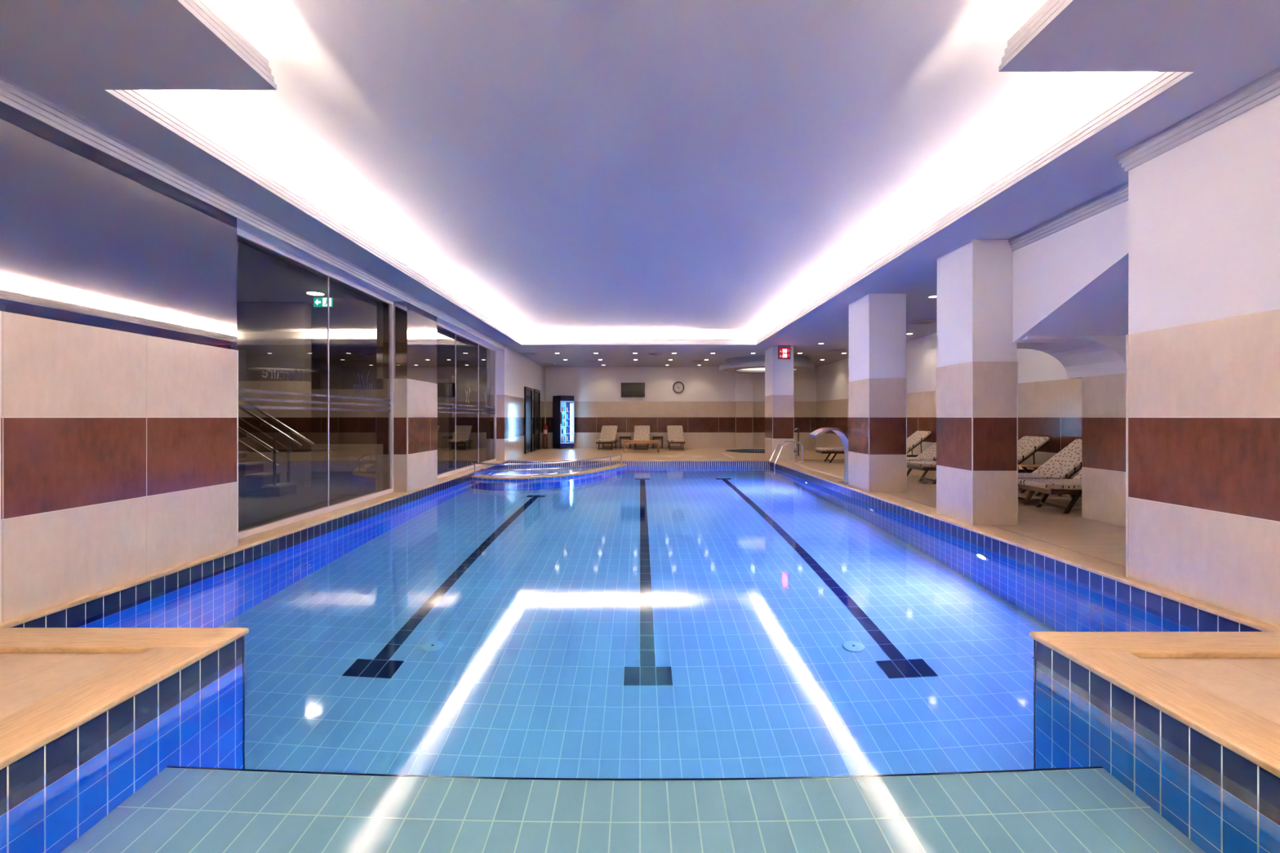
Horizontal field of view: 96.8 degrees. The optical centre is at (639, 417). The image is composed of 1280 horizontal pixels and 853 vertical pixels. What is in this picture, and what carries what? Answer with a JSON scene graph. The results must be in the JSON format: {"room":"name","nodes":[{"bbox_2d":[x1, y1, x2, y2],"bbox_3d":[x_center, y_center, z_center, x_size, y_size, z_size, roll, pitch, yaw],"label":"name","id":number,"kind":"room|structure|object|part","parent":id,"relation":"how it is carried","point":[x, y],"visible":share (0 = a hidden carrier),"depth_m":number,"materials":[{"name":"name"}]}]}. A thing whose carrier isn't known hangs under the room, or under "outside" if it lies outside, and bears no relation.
{"room":"spa","nodes":[
{"label":"spa","id":0,"kind":"room"},
{"bbox_2d":[0,101,238,623],"bbox_3d":[-3.837,-0.328,4.287,0.226,3.055,1.978,0,0,0],"label":"wall","id":1,"kind":"structure","parent":0,"point":[119,353],"depth_m":3.96,"materials":[{"name":"tile"}]},
{"bbox_3d":[-3.842,-1.238,4.285,0.215,1.233,1.970,0,0,0],"label":"mirror panel","id":2,"kind":"part","parent":1,"relation":"part of","materials":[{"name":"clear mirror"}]},
{"bbox_3d":[-3.733,0.290,4.287,0.018,1.820,1.978,0,0,0],"label":"edge trim","id":3,"kind":"part","parent":1,"relation":"part of","materials":[{"name":"beige"}]},
{"bbox_2d":[236,227,393,538],"bbox_3d":[-3.980,-0.330,7.195,0.060,3.060,3.850,0,0,0],"label":"window","id":4,"kind":"structure","parent":1,"relation":"in","point":[315,344],"depth_m":6.77,"materials":[{"name":"white"}]},
{"bbox_3d":[-3.980,-0.330,6.290,0.001,2.940,1.928,0,0,0],"label":"glass pane","id":5,"kind":"part","parent":4,"relation":"part of","materials":[{"name":"clear glass"}]},
{"bbox_3d":[-3.980,-0.330,8.165,0.001,2.940,1.798,0,0,0],"label":"glass pane","id":6,"kind":"part","parent":4,"relation":"part of","materials":[{"name":"clear glass"}]},
{"bbox_2d":[0,459,1279,777],"bbox_3d":[1.460,1.217,8.300,10.880,0.034,15.600,0,0,0],"label":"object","id":7,"kind":"structure","parent":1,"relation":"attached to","point":[1115,657],"depth_m":2.96,"materials":[{"name":"stone"}]},
{"bbox_2d":[808,427,848,484],"bbox_3d":[3.514,0.696,10.400,0.731,1.012,0.440,0,0,0],"label":"spout","id":8,"kind":"object","parent":7,"relation":"on","point":[842,435],"visible":0.76,"depth_m":10.38,"materials":[{"name":"grey metal"}]},
{"bbox_2d":[393,302,437,492],"bbox_3d":[-3.921,-0.328,9.791,0.398,3.055,1.358,0,0,0],"label":"tiled column","id":9,"kind":"structure","parent":0,"point":[415,329],"depth_m":9.38,"materials":[{"name":"tile"}]},
{"bbox_3d":[-3.732,0.290,9.120,0.020,1.820,0.016,0,0,0],"label":"corner trim","id":10,"kind":"part","parent":9,"relation":"part of","materials":[{"name":"beige"}]},
{"bbox_3d":[-3.928,-1.238,9.795,0.385,1.233,1.340,0,0,0],"label":"mirror panel","id":11,"kind":"part","parent":9,"relation":"part of","materials":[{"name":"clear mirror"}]},
{"bbox_2d":[496,346,543,461],"bbox_3d":[-3.925,-0.390,19.025,0.390,3.180,6.750,0,0,0],"label":"wall","id":12,"kind":"structure","parent":0,"point":[515,371],"depth_m":16.93,"materials":[{"name":"paint"}]},
{"bbox_2d":[0,74,506,350],"bbox_3d":[-3.716,-1.913,5.880,0.048,0.136,19.560,0,0,0],"label":"trim","id":13,"kind":"structure","parent":12,"relation":"attached to","point":[12,94],"depth_m":4.58,"materials":[{"name":"grey paint"}]},
{"bbox_2d":[236,218,501,349],"bbox_3d":[-3.950,-1.925,10.460,0.400,0.130,10.380,0,0,0],"label":"trim","id":14,"kind":"structure","parent":12,"relation":"attached to","point":[241,224],"depth_m":6.96,"materials":[{"name":"white paint"}]},
{"bbox_2d":[436,321,496,478],"bbox_3d":[-3.980,-0.330,13.060,0.060,3.060,5.180,0,0,0],"label":"window","id":15,"kind":"structure","parent":12,"relation":"in","point":[466,366],"depth_m":12.93,"materials":[{"name":"white"}]},
{"bbox_3d":[-3.980,-0.330,11.395,0.001,2.940,1.738,0,0,0],"label":"glass pane","id":16,"kind":"part","parent":15,"relation":"part of","materials":[{"name":"clear glass"}]},
{"bbox_3d":[-3.980,-0.330,13.135,0.001,2.940,1.718,0,0,0],"label":"glass pane","id":17,"kind":"part","parent":15,"relation":"part of","materials":[{"name":"clear glass"}]},
{"bbox_3d":[-3.980,-0.330,14.800,0.001,2.940,1.588,0,0,0],"label":"glass pane","id":18,"kind":"part","parent":15,"relation":"part of","materials":[{"name":"clear glass"}]},
{"bbox_2d":[524,386,533,453],"bbox_3d":[-3.738,0.100,19.140,0.084,2.200,1.160,0,0,0],"label":"door","id":19,"kind":"structure","parent":12,"relation":"in","point":[528,392],"depth_m":19.14,"materials":[{"name":"black"}]},
{"bbox_2d":[533,389,540,451],"bbox_3d":[-3.738,0.100,20.670,0.084,2.200,1.100,0,0,0],"label":"door","id":20,"kind":"structure","parent":12,"relation":"in","point":[536,393],"depth_m":20.65,"materials":[{"name":"black"}]},
{"bbox_2d":[0,0,1279,366],"bbox_3d":[-1.000,-2.205,9.300,16.400,0.450,26.600,0,0,0],"label":"ceiling","id":21,"kind":"structure","parent":0,"point":[559,169],"depth_m":4.51,"materials":[{"name":"grey paint"}]},
{"bbox_2d":[520,352,537,355],"bbox_3d":[-3.450,-1.973,17.700,0.440,0.014,0.440,0,0,0],"label":"ceiling vent","id":22,"kind":"object","parent":21,"relation":"in","point":[523,353],"visible":1,"depth_m":17.66,"materials":[{"name":"white metal"}]},
{"bbox_2d":[542,362,555,364],"bbox_3d":[-3.350,-1.973,20.900,0.440,0.014,0.440,0,0,0],"label":"ceiling vent","id":23,"kind":"object","parent":21,"relation":"in","point":[542,362],"visible":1,"depth_m":20.77,"materials":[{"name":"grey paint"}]},
{"bbox_2d":[585,360,598,362],"bbox_3d":[-1.700,-1.973,20.100,0.440,0.014,0.440,0,0,0],"label":"ceiling vent","id":24,"kind":"object","parent":21,"relation":"in","point":[585,361],"visible":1,"depth_m":20.02,"materials":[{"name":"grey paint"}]},
{"bbox_2d":[103,0,1195,344],"bbox_3d":[-0.030,-2.062,6.500,6.578,0.168,18.158,0,0,0],"label":"trim","id":25,"kind":"structure","parent":21,"relation":"attached to","point":[202,10],"depth_m":4.34,"materials":[{"name":"grey paint"}]},
{"bbox_2d":[647,353,663,355],"bbox_3d":[0.480,-1.958,17.800,0.520,0.045,0.520,0,0,0],"label":"ceiling vent","id":26,"kind":"object","parent":21,"relation":"in","point":[651,354],"visible":1,"depth_m":17.71,"materials":[{"name":"white metal"}]},
{"bbox_2d":[690,360,704,362],"bbox_3d":[2.040,-1.973,20.100,0.440,0.014,0.440,0,0,0],"label":"ceiling vent","id":27,"kind":"object","parent":21,"relation":"in","point":[691,361],"visible":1,"depth_m":20.12,"materials":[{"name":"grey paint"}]},
{"bbox_2d":[719,355,814,373],"bbox_3d":[4.350,-1.802,19.600,3.200,0.365,3.200,0,0,0],"label":"round ceiling canopy","id":28,"kind":"object","parent":21,"relation":"attached to","point":[750,364],"visible":0.7,"depth_m":18.65,"materials":[{"name":"grey paint"}]},
{"bbox_3d":[4.350,-1.702,19.600,2.000,0.005,2.000,0,0,0],"label":"light panel","id":29,"kind":"part","parent":28,"relation":"part of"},
{"bbox_2d":[826,349,846,351],"bbox_3d":[5.800,-1.973,16.800,0.440,0.014,0.440,0,0,0],"label":"ceiling vent","id":30,"kind":"object","parent":21,"relation":"in","point":[830,350],"visible":1,"depth_m":16.81,"materials":[{"name":"white metal"}]},
{"bbox_2d":[908,320,937,324],"bbox_3d":[5.900,-1.973,11.800,0.440,0.014,0.440,0,0,0],"label":"ceiling vent","id":31,"kind":"object","parent":21,"relation":"in","point":[918,322],"visible":0.9,"depth_m":11.76,"materials":[{"name":"white metal"}]},
{"bbox_2d":[0,448,1279,724],"bbox_3d":[-1.000,1.300,9.150,16.000,0.200,26.300,0,0,0],"label":"floor","id":32,"kind":"structure","parent":0,"point":[1252,684],"depth_m":2.95,"materials":[{"name":"beige tile"}]},
{"bbox_2d":[544,366,546,424],"bbox_3d":[-3.700,-0.390,22.220,0.044,3.180,0.042,0,0,0],"label":"pipe","id":33,"kind":"object","parent":32,"relation":"on","point":[544,366],"visible":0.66,"depth_m":22.21,"materials":[{"name":"grey metal"}]},
{"bbox_2d":[542,436,547,448],"bbox_3d":[-3.620,0.973,21.750,0.180,0.455,0.180,0,0,0],"label":"stand","id":34,"kind":"object","parent":32,"relation":"on","point":[544,438],"visible":1,"depth_m":21.70,"materials":[{"name":"brown"}]},
{"bbox_2d":[543,424,547,436],"bbox_3d":[-3.617,0.490,21.746,0.156,0.500,0.165,0,0,-37],"label":"fire extinguisher","id":35,"kind":"object","parent":34,"relation":"on","point":[545,428],"visible":1,"depth_m":21.68,"materials":[{"name":"red metal"}]},
{"bbox_2d":[552,395,573,448],"bbox_3d":[-2.928,0.190,21.822,0.600,2.020,0.620,0,0,-38],"label":"fridge","id":36,"kind":"object","parent":32,"relation":"on","point":[558,402],"visible":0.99,"depth_m":21.77,"materials":[{"name":"black metal"}]},
{"bbox_3d":[-2.768,-0.725,21.617,0.600,0.190,0.040,0,0,-38],"label":"header panel","id":37,"kind":"part","parent":36,"relation":"part of","materials":[{"name":"black plastic"}]},
{"bbox_3d":[-2.768,0.190,21.617,0.600,1.620,0.040,0,0,-38],"label":"door","id":38,"kind":"part","parent":36,"relation":"part of","materials":[{"name":"blue"}]},
{"bbox_2d":[595,425,617,449],"bbox_3d":[-1.227,0.760,21.351,0.610,0.880,1.530,0,0,6],"label":"sun lounger","id":39,"kind":"object","parent":32,"relation":"on","point":[608,433],"visible":1,"depth_m":21.53,"materials":[{"name":"beige fabric"}]},
{"bbox_2d":[595,439,615,442],"bbox_3d":[-1.265,0.862,20.973,0.610,0.073,0.770,0,0,6],"label":"seat cushion","id":40,"kind":"object","parent":39,"relation":"on","point":[599,440],"depth_m":20.62,"materials":[{"name":"beige fabric"}]},
{"bbox_3d":[-1.225,0.927,21.366,0.600,0.055,1.500,0,0,6],"label":"frame","id":41,"kind":"part","parent":39,"relation":"part of","materials":[{"name":"brown wood"}]},
{"bbox_2d":[599,425,617,439],"bbox_3d":[-1.194,0.596,21.675,0.610,0.552,0.710,0,0,6],"label":"backrest cushion","id":42,"kind":"object","parent":39,"relation":"on","point":[607,432],"depth_m":21.65,"materials":[{"name":"beige fabric"}]},
{"bbox_2d":[618,435,631,448],"bbox_3d":[-0.570,0.970,22.020,0.460,0.460,0.420,0,0,0],"label":"table","id":43,"kind":"object","parent":32,"relation":"on","point":[620,437],"visible":0.94,"depth_m":21.82,"materials":[{"name":"brown wood"}]},
{"bbox_2d":[622,440,659,452],"bbox_3d":[0.050,1.000,19.550,1.240,0.400,0.500,0,0,0],"label":"table","id":44,"kind":"object","parent":32,"relation":"on","point":[657,442],"visible":1,"depth_m":19.33,"materials":[{"name":"brown wood"}]},
{"bbox_2d":[633,425,649,449],"bbox_3d":[0.059,0.760,21.354,0.610,0.880,1.530,0,0,2],"label":"sun lounger","id":45,"kind":"object","parent":32,"relation":"on","point":[641,432],"visible":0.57,"depth_m":21.62,"materials":[{"name":"beige fabric"}]},
{"bbox_2d":[633,425,649,439],"bbox_3d":[0.072,0.596,21.680,0.610,0.552,0.710,0,0,2],"label":"backrest cushion","id":46,"kind":"object","parent":45,"relation":"on","point":[641,432],"depth_m":21.65,"materials":[{"name":"beige fabric"}]},
{"bbox_2d":[652,435,663,448],"bbox_3d":[0.690,0.970,22.020,0.420,0.460,0.420,0,0,0],"label":"table","id":47,"kind":"object","parent":32,"relation":"on","point":[653,437],"visible":0.95,"depth_m":21.84,"materials":[{"name":"brown wood"}]},
{"bbox_2d":[666,425,685,449],"bbox_3d":[1.340,0.760,21.355,0.610,0.880,1.530,0,0,0],"label":"sun lounger","id":48,"kind":"object","parent":32,"relation":"on","point":[674,433],"visible":1,"depth_m":21.54,"materials":[{"name":"beige fabric"}]},
{"bbox_2d":[666,425,684,439],"bbox_3d":[1.340,0.596,21.680,0.610,0.552,0.710,0,0,0],"label":"backrest cushion","id":49,"kind":"object","parent":48,"relation":"on","point":[673,432],"depth_m":21.66,"materials":[{"name":"beige fabric"}]},
{"bbox_2d":[667,439,685,442],"bbox_3d":[1.340,0.862,20.975,0.610,0.073,0.770,0,0,0],"label":"seat cushion","id":50,"kind":"object","parent":48,"relation":"on","point":[668,440],"depth_m":20.62,"materials":[{"name":"beige fabric"}]},
{"bbox_2d":[724,448,797,453],"bbox_3d":[4.300,1.550,20.200,2.560,0.701,2.560,0,0,0],"label":"round whirlpool","id":51,"kind":"object","parent":32,"relation":"in","point":[740,451],"visible":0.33,"depth_m":21.39,"materials":[{"name":"blue tile"}]},
{"bbox_2d":[741,451,764,453],"bbox_3d":[4.300,1.300,20.200,2.496,0.001,2.496,0,0,0],"label":"water","id":52,"kind":"object","parent":51,"relation":"in","point":[744,451],"visible":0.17,"depth_m":20.90,"materials":[{"name":"blue liquid"}]},
{"bbox_2d":[768,440,804,469],"bbox_3d":[3.868,1.510,15.080,0.795,1.781,0.690,0,0,0],"label":"pool ladder","id":53,"kind":"object","parent":32,"relation":"attached to","point":[788,441],"visible":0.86,"depth_m":14.78,"materials":[{"name":"silver metal"}]},
{"bbox_2d":[794,427,799,456],"bbox_3d":[4.895,0.769,17.700,0.169,0.862,0.100,0,0,0],"label":"post","id":54,"kind":"object","parent":32,"relation":"on","point":[796,428],"visible":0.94,"depth_m":17.69,"materials":[{"name":"black metal"}]},
{"bbox_3d":[4.930,0.770,17.700,0.100,0.860,0.100,0,0,0],"label":"post","id":55,"kind":"part","parent":54,"relation":"part of","materials":[{"name":"grey metal"}]},
{"bbox_2d":[793,463,844,479],"bbox_3d":[3.960,1.197,12.725,0.060,0.006,3.650,0,0,0],"label":"channel","id":56,"kind":"object","parent":32,"relation":"on","point":[793,464],"visible":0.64,"depth_m":12.54,"materials":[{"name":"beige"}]},
{"bbox_2d":[814,447,844,462],"bbox_3d":[5.514,0.760,15.163,1.530,0.880,0.610,0,0,3],"label":"sun lounger","id":57,"kind":"object","parent":32,"relation":"on","point":[829,451],"visible":0.42,"depth_m":14.91,"materials":[{"name":"beige fabric"}]},
{"bbox_2d":[814,447,844,451],"bbox_3d":[5.135,0.862,15.182,0.770,0.073,0.610,0,0,3],"label":"seat cushion","id":58,"kind":"object","parent":57,"relation":"on","point":[818,449],"depth_m":14.97,"materials":[{"name":"beige fabric"}]},
{"bbox_3d":[5.529,0.927,15.162,1.500,0.055,0.600,0,0,3],"label":"frame","id":59,"kind":"part","parent":57,"relation":"part of","materials":[{"name":"brown wood"}]},
{"bbox_3d":[5.077,1.070,14.940,0.220,0.260,0.032,0,0,3],"label":"leg","id":60,"kind":"part","parent":57,"relation":"part of","materials":[{"name":"brown wood"}]},
{"bbox_2d":[906,431,931,457],"bbox_3d":[5.985,0.760,13.272,1.530,0.880,0.610,0,0,-2],"label":"sun lounger","id":61,"kind":"object","parent":32,"relation":"on","point":[917,437],"visible":0.26,"depth_m":13.07,"materials":[{"name":"beige fabric"}]},
{"bbox_3d":[6.000,0.927,13.273,1.500,0.055,0.600,0,0,-2],"label":"frame","id":62,"kind":"part","parent":61,"relation":"part of","materials":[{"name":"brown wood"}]},
{"bbox_2d":[906,461,936,484],"bbox_3d":[5.785,0.760,10.465,1.530,0.880,0.610,0,0,-1],"label":"sun lounger","id":63,"kind":"object","parent":32,"relation":"on","point":[926,466],"visible":0.19,"depth_m":10.31,"materials":[{"name":"beige fabric"}]},
{"bbox_2d":[906,461,936,467],"bbox_3d":[5.405,0.862,10.457,0.770,0.073,0.610,0,0,-1],"label":"seat cushion","id":64,"kind":"object","parent":63,"relation":"on","point":[909,464],"depth_m":10.34,"materials":[{"name":"beige fabric"}]},
{"bbox_3d":[5.800,0.927,10.465,1.500,0.055,0.600,0,0,-1],"label":"frame","id":65,"kind":"part","parent":63,"relation":"part of","materials":[{"name":"brown wood"}]},
{"bbox_3d":[5.355,1.070,10.701,0.220,0.260,0.032,0,0,-1],"label":"leg","id":66,"kind":"part","parent":63,"relation":"part of","materials":[{"name":"brown wood"}]},
{"bbox_2d":[906,442,936,476],"bbox_3d":[5.755,0.760,11.500,1.530,0.880,0.610,0,0,0],"label":"sun lounger","id":67,"kind":"object","parent":32,"relation":"on","point":[930,454],"visible":0.29,"depth_m":11.42,"materials":[{"name":"beige fabric"}]},
{"bbox_3d":[5.330,1.070,11.255,0.220,0.260,0.032,0,0,0],"label":"leg","id":68,"kind":"part","parent":67,"relation":"part of","materials":[{"name":"brown wood"}]},
{"bbox_2d":[906,457,932,461],"bbox_3d":[5.375,0.862,11.500,0.770,0.073,0.610,0,0,0],"label":"seat cushion","id":69,"kind":"object","parent":67,"relation":"on","point":[908,459],"depth_m":11.22,"materials":[{"name":"beige fabric"}]},
{"bbox_2d":[916,442,936,461],"bbox_3d":[6.080,0.596,11.500,0.710,0.552,0.610,0,0,0],"label":"backrest cushion","id":70,"kind":"object","parent":67,"relation":"on","point":[930,454],"depth_m":11.51,"materials":[{"name":"beige fabric"}]},
{"bbox_2d":[1017,435,1049,473],"bbox_3d":[5.985,0.760,9.535,1.530,0.880,0.610,0,0,1],"label":"sun lounger","id":71,"kind":"object","parent":32,"relation":"on","point":[1028,446],"visible":0.23,"depth_m":9.31,"materials":[{"name":"beige fabric"}]},
{"bbox_3d":[6.000,0.927,9.535,1.500,0.055,0.600,0,0,1],"label":"frame","id":72,"kind":"part","parent":71,"relation":"part of","materials":[{"name":"brown wood"}]},
{"bbox_3d":[6.322,0.653,9.529,0.705,0.542,0.520,0,0,1],"label":"backrest frame","id":73,"kind":"part","parent":71,"relation":"part of","materials":[{"name":"brown wood"}]},
{"bbox_2d":[1017,464,1062,496],"bbox_3d":[6.250,0.975,8.850,0.500,0.450,0.400,0,0,0],"label":"folding side table","id":74,"kind":"object","parent":32,"relation":"on","point":[1035,467],"visible":0.38,"depth_m":8.91,"materials":[{"name":"brown wood"}]},
{"bbox_3d":[6.250,0.990,8.990,0.440,0.420,0.024,0,0,0],"label":"leg","id":75,"kind":"part","parent":74,"relation":"part of","materials":[{"name":"brown wood"}]},
{"bbox_2d":[1017,439,1081,503],"bbox_3d":[5.835,0.760,8.135,1.530,0.880,0.610,0,0,-1],"label":"sun lounger","id":76,"kind":"object","parent":32,"relation":"on","point":[1066,463],"visible":0.39,"depth_m":8.08,"materials":[{"name":"beige fabric"}]},
{"bbox_3d":[5.415,1.070,7.881,0.220,0.260,0.032,0,0,-1],"label":"leg","id":77,"kind":"part","parent":76,"relation":"part of","materials":[{"name":"brown wood"}]},
{"bbox_2d":[1017,473,1062,479],"bbox_3d":[5.455,0.862,8.127,0.770,0.073,0.610,0,0,-1],"label":"seat cushion","id":78,"kind":"object","parent":76,"relation":"on","point":[1020,476],"depth_m":7.95,"materials":[{"name":"beige fabric"}]},
{"bbox_2d":[1031,439,1081,479],"bbox_3d":[6.160,0.596,8.141,0.710,0.552,0.610,0,0,-1],"label":"backrest cushion","id":79,"kind":"object","parent":76,"relation":"on","point":[1067,462],"depth_m":8.14,"materials":[{"name":"beige fabric"}]},
{"bbox_3d":[6.172,0.653,8.141,0.705,0.542,0.520,0,0,-1],"label":"backrest frame","id":80,"kind":"part","parent":76,"relation":"part of","materials":[{"name":"brown wood"}]},
{"bbox_2d":[1017,471,1081,513],"bbox_3d":[5.815,0.760,7.330,1.530,0.880,0.610,0,0,0],"label":"sun lounger","id":81,"kind":"object","parent":32,"relation":"on","point":[1047,486],"visible":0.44,"depth_m":7.15,"materials":[{"name":"beige fabric"}]},
{"bbox_3d":[5.390,1.070,7.575,0.220,0.260,0.032,0,0,0],"label":"leg","id":82,"kind":"part","parent":81,"relation":"part of","materials":[{"name":"brown wood"}]},
{"bbox_2d":[1017,479,1081,489],"bbox_3d":[5.435,0.862,7.330,0.770,0.073,0.610,0,0,0],"label":"seat cushion","id":83,"kind":"object","parent":81,"relation":"on","point":[1034,484],"depth_m":7.24,"materials":[{"name":"beige fabric"}]},
{"bbox_3d":[5.830,0.927,7.330,1.500,0.055,0.600,0,0,0],"label":"frame","id":84,"kind":"part","parent":81,"relation":"part of","materials":[{"name":"brown wood"}]},
{"bbox_3d":[5.390,1.070,7.085,0.220,0.260,0.032,0,0,0],"label":"leg","id":85,"kind":"part","parent":81,"relation":"part of","materials":[{"name":"brown wood"}]},
{"bbox_2d":[1072,471,1081,479],"bbox_3d":[6.141,0.596,7.330,0.710,0.552,0.610,0,0,0],"label":"backrest cushion","id":86,"kind":"object","parent":81,"relation":"on","point":[1078,477],"depth_m":7.56,"materials":[{"name":"beige fabric"}]},
{"bbox_2d":[0,466,1279,852],"bbox_3d":[-0.065,1.350,8.312,7.331,0.001,15.023,0,0,0],"label":"pool water","id":87,"kind":"object","parent":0,"point":[627,659],"visible":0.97,"depth_m":2.70,"materials":[{"name":"blue liquid"}]},
{"bbox_2d":[543,366,816,448],"bbox_3d":[1.410,-0.390,22.400,11.020,3.180,0.200,0,0,0],"label":"wall","id":88,"kind":"structure","parent":0,"point":[704,409],"depth_m":22.30,"materials":[{"name":"tile"}]},
{"bbox_2d":[621,382,644,397],"bbox_3d":[-0.276,-1.067,22.253,0.935,0.563,0.093,0,0,0],"label":"television","id":89,"kind":"object","parent":88,"relation":"attached to","point":[628,389],"visible":1,"depth_m":22.21,"materials":[{"name":"black plastic"}]},
{"bbox_2d":[672,381,684,393],"bbox_3d":[1.510,-1.170,22.277,0.456,0.456,0.045,0,0,0],"label":"wall clock","id":90,"kind":"object","parent":88,"relation":"attached to","point":[677,387],"visible":1,"depth_m":22.28,"materials":[{"name":"black"}]},
{"bbox_2d":[734,373,752,448],"bbox_3d":[4.030,-0.390,22.128,0.668,3.180,0.304,0,0,0],"label":"tiled pillar","id":91,"kind":"structure","parent":0,"point":[743,382],"depth_m":21.98,"materials":[{"name":"tile"}]},
{"bbox_2d":[764,346,794,460],"bbox_3d":[3.995,-0.390,16.353,0.598,3.180,0.974,0,0,0],"label":"tiled pillar","id":92,"kind":"structure","parent":0,"point":[779,373],"depth_m":15.87,"materials":[{"name":"tile"}]},
{"bbox_3d":[3.995,0.290,15.871,0.598,1.820,0.010,0,0,0],"label":"corner trim","id":93,"kind":"part","parent":92,"relation":"part of","materials":[{"name":"beige tile"}]},
{"bbox_2d":[777,345,791,359],"bbox_3d":[3.987,-1.790,15.632,0.374,0.380,0.076,0,0,0],"label":"digital display","id":94,"kind":"object","parent":92,"relation":"attached to","point":[784,353],"visible":1,"depth_m":15.60,"materials":[{"name":"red plastic"}]},
{"bbox_2d":[848,293,906,492],"bbox_3d":[3.960,-0.390,9.538,0.608,3.180,0.904,0,0,0],"label":"tiled pillar","id":95,"kind":"structure","parent":0,"point":[877,382],"depth_m":9.10,"materials":[{"name":"tile"}]},
{"bbox_3d":[3.960,0.290,9.091,0.608,1.820,0.010,0,0,0],"label":"corner trim","id":96,"kind":"part","parent":95,"relation":"part of","materials":[{"name":"beige"}]},
{"bbox_2d":[816,332,1081,477],"bbox_3d":[7.020,-0.390,9.250,0.200,3.180,26.500,0,0,0],"label":"wall","id":97,"kind":"structure","parent":0,"point":[1050,402],"depth_m":13.27,"materials":[{"name":"tile"}]},
{"bbox_2d":[936,239,1017,524],"bbox_3d":[3.950,-0.390,6.713,0.508,3.180,0.774,0,0,0],"label":"tiled pillar","id":98,"kind":"structure","parent":0,"point":[977,367],"depth_m":6.33,"materials":[{"name":"tile"}]},
{"bbox_3d":[3.950,0.290,6.331,0.508,1.820,0.010,0,0,0],"label":"corner trim","id":99,"kind":"part","parent":98,"relation":"part of","materials":[{"name":"beige tile"}]},
{"bbox_2d":[1013,200,1128,378],"bbox_3d":[5.525,-1.235,5.675,2.750,1.510,2.750,0,0,0],"label":"wall","id":100,"kind":"structure","parent":0,"point":[1070,284],"depth_m":5.80,"materials":[{"name":"white paint"}]},
{"bbox_2d":[1008,182,1128,251],"bbox_3d":[4.126,-1.913,5.315,0.048,0.136,2.030,0,0,0],"label":"trim","id":101,"kind":"structure","parent":100,"relation":"attached to","point":[1114,197],"depth_m":5.41,"materials":[{"name":"grey paint"}]},
{"bbox_2d":[1081,373,1125,527],"bbox_3d":[6.100,-0.390,4.410,1.600,3.180,4.820,0,0,0],"label":"wall","id":102,"kind":"structure","parent":0,"point":[1103,397],"depth_m":6.51,"materials":[{"name":"tile"}]},
{"bbox_2d":[1125,94,1279,626],"bbox_3d":[3.891,-0.390,0.137,0.478,3.180,8.274,0,0,0],"label":"wall","id":103,"kind":"structure","parent":0,"point":[1202,340],"depth_m":3.66,"materials":[{"name":"tile"}]},
{"bbox_2d":[1115,66,1279,171],"bbox_3d":[3.871,-1.913,0.209,0.518,0.136,8.218,0,0,0],"label":"trim","id":104,"kind":"structure","parent":103,"relation":"attached to","point":[1266,87],"depth_m":3.65,"materials":[{"name":"grey paint"}]},
{"bbox_3d":[-0.050,2.263,8.300,7.600,1.575,15.300,0,0,0],"label":"basin","id":105,"kind":"object","parent":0,"visible":0},
{"bbox_2d":[471,463,626,480],"bbox_3d":[-1.645,2.120,13.783,1.403,1.660,4.741,0,0,43],"label":"wall","id":106,"kind":"structure","parent":105,"relation":"on","point":[620,465],"depth_m":12.60,"materials":[{"name":"stone"}]},
{"bbox_2d":[471,453,622,476],"bbox_3d":[-1.692,1.145,13.750,4.515,0.289,1.234,0,0,-44],"label":"curved railing","id":107,"kind":"object","parent":106,"relation":"on","point":[610,456],"visible":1,"depth_m":12.61,"materials":[{"name":"silver metal"}]},
{"bbox_3d":[-2.358,1.160,12.431,0.064,0.260,0.064,0,0,0],"label":"post","id":108,"kind":"part","parent":107,"relation":"part of","materials":[{"name":"silver metal"}]},
{"bbox_3d":[-1.710,1.020,13.710,4.449,0.038,1.216,0,0,-44],"label":"rail","id":109,"kind":"part","parent":107,"relation":"part of","materials":[{"name":"silver metal"}]},
{"bbox_3d":[-1.646,1.260,13.705,1.044,0.016,4.308,0,0,44],"label":"rail","id":110,"kind":"part","parent":107,"relation":"part of","materials":[{"name":"silver metal"}]},
{"bbox_3d":[-1.646,1.145,13.705,1.044,0.016,4.308,0,0,44],"label":"rail","id":111,"kind":"part","parent":107,"relation":"part of","materials":[{"name":"silver metal"}]},
{"bbox_2d":[506,462,768,466],"bbox_3d":[-0.050,1.353,15.875,7.300,0.245,0.150,0,0,0],"label":"trim","id":112,"kind":"structure","parent":106,"relation":"attached to","point":[574,464],"depth_m":15.80,"materials":[{"name":"blue tile"}]},
{"bbox_2d":[0,462,1279,809],"bbox_3d":[-0.050,1.353,8.300,7.600,0.245,15.000,0,0,0],"label":"pool edge tiles","id":113,"kind":"structure","parent":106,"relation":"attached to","point":[16,775],"depth_m":3.01,"materials":[{"name":"blue tile"}]},
{"bbox_2d":[243,635,1035,660],"bbox_3d":[-0.025,2.090,3.197,4.467,1.720,0.011,0,0,1],"label":"trim","id":114,"kind":"structure","parent":105,"relation":"attached to","point":[1034,641],"depth_m":3.17,"materials":[{"name":"blue tile"}]},
{"label":"shallows","id":115,"kind":"object","parent":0,"visible":0},
{"bbox_2d":[486,466,605,476],"bbox_3d":[-2.156,1.350,14.137,3.087,0.001,3.470,0,0,0],"label":"pool water","id":116,"kind":"object","parent":115,"relation":"in","point":[512,472],"visible":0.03,"depth_m":14.40,"materials":[{"name":"blue liquid"}]}
]}

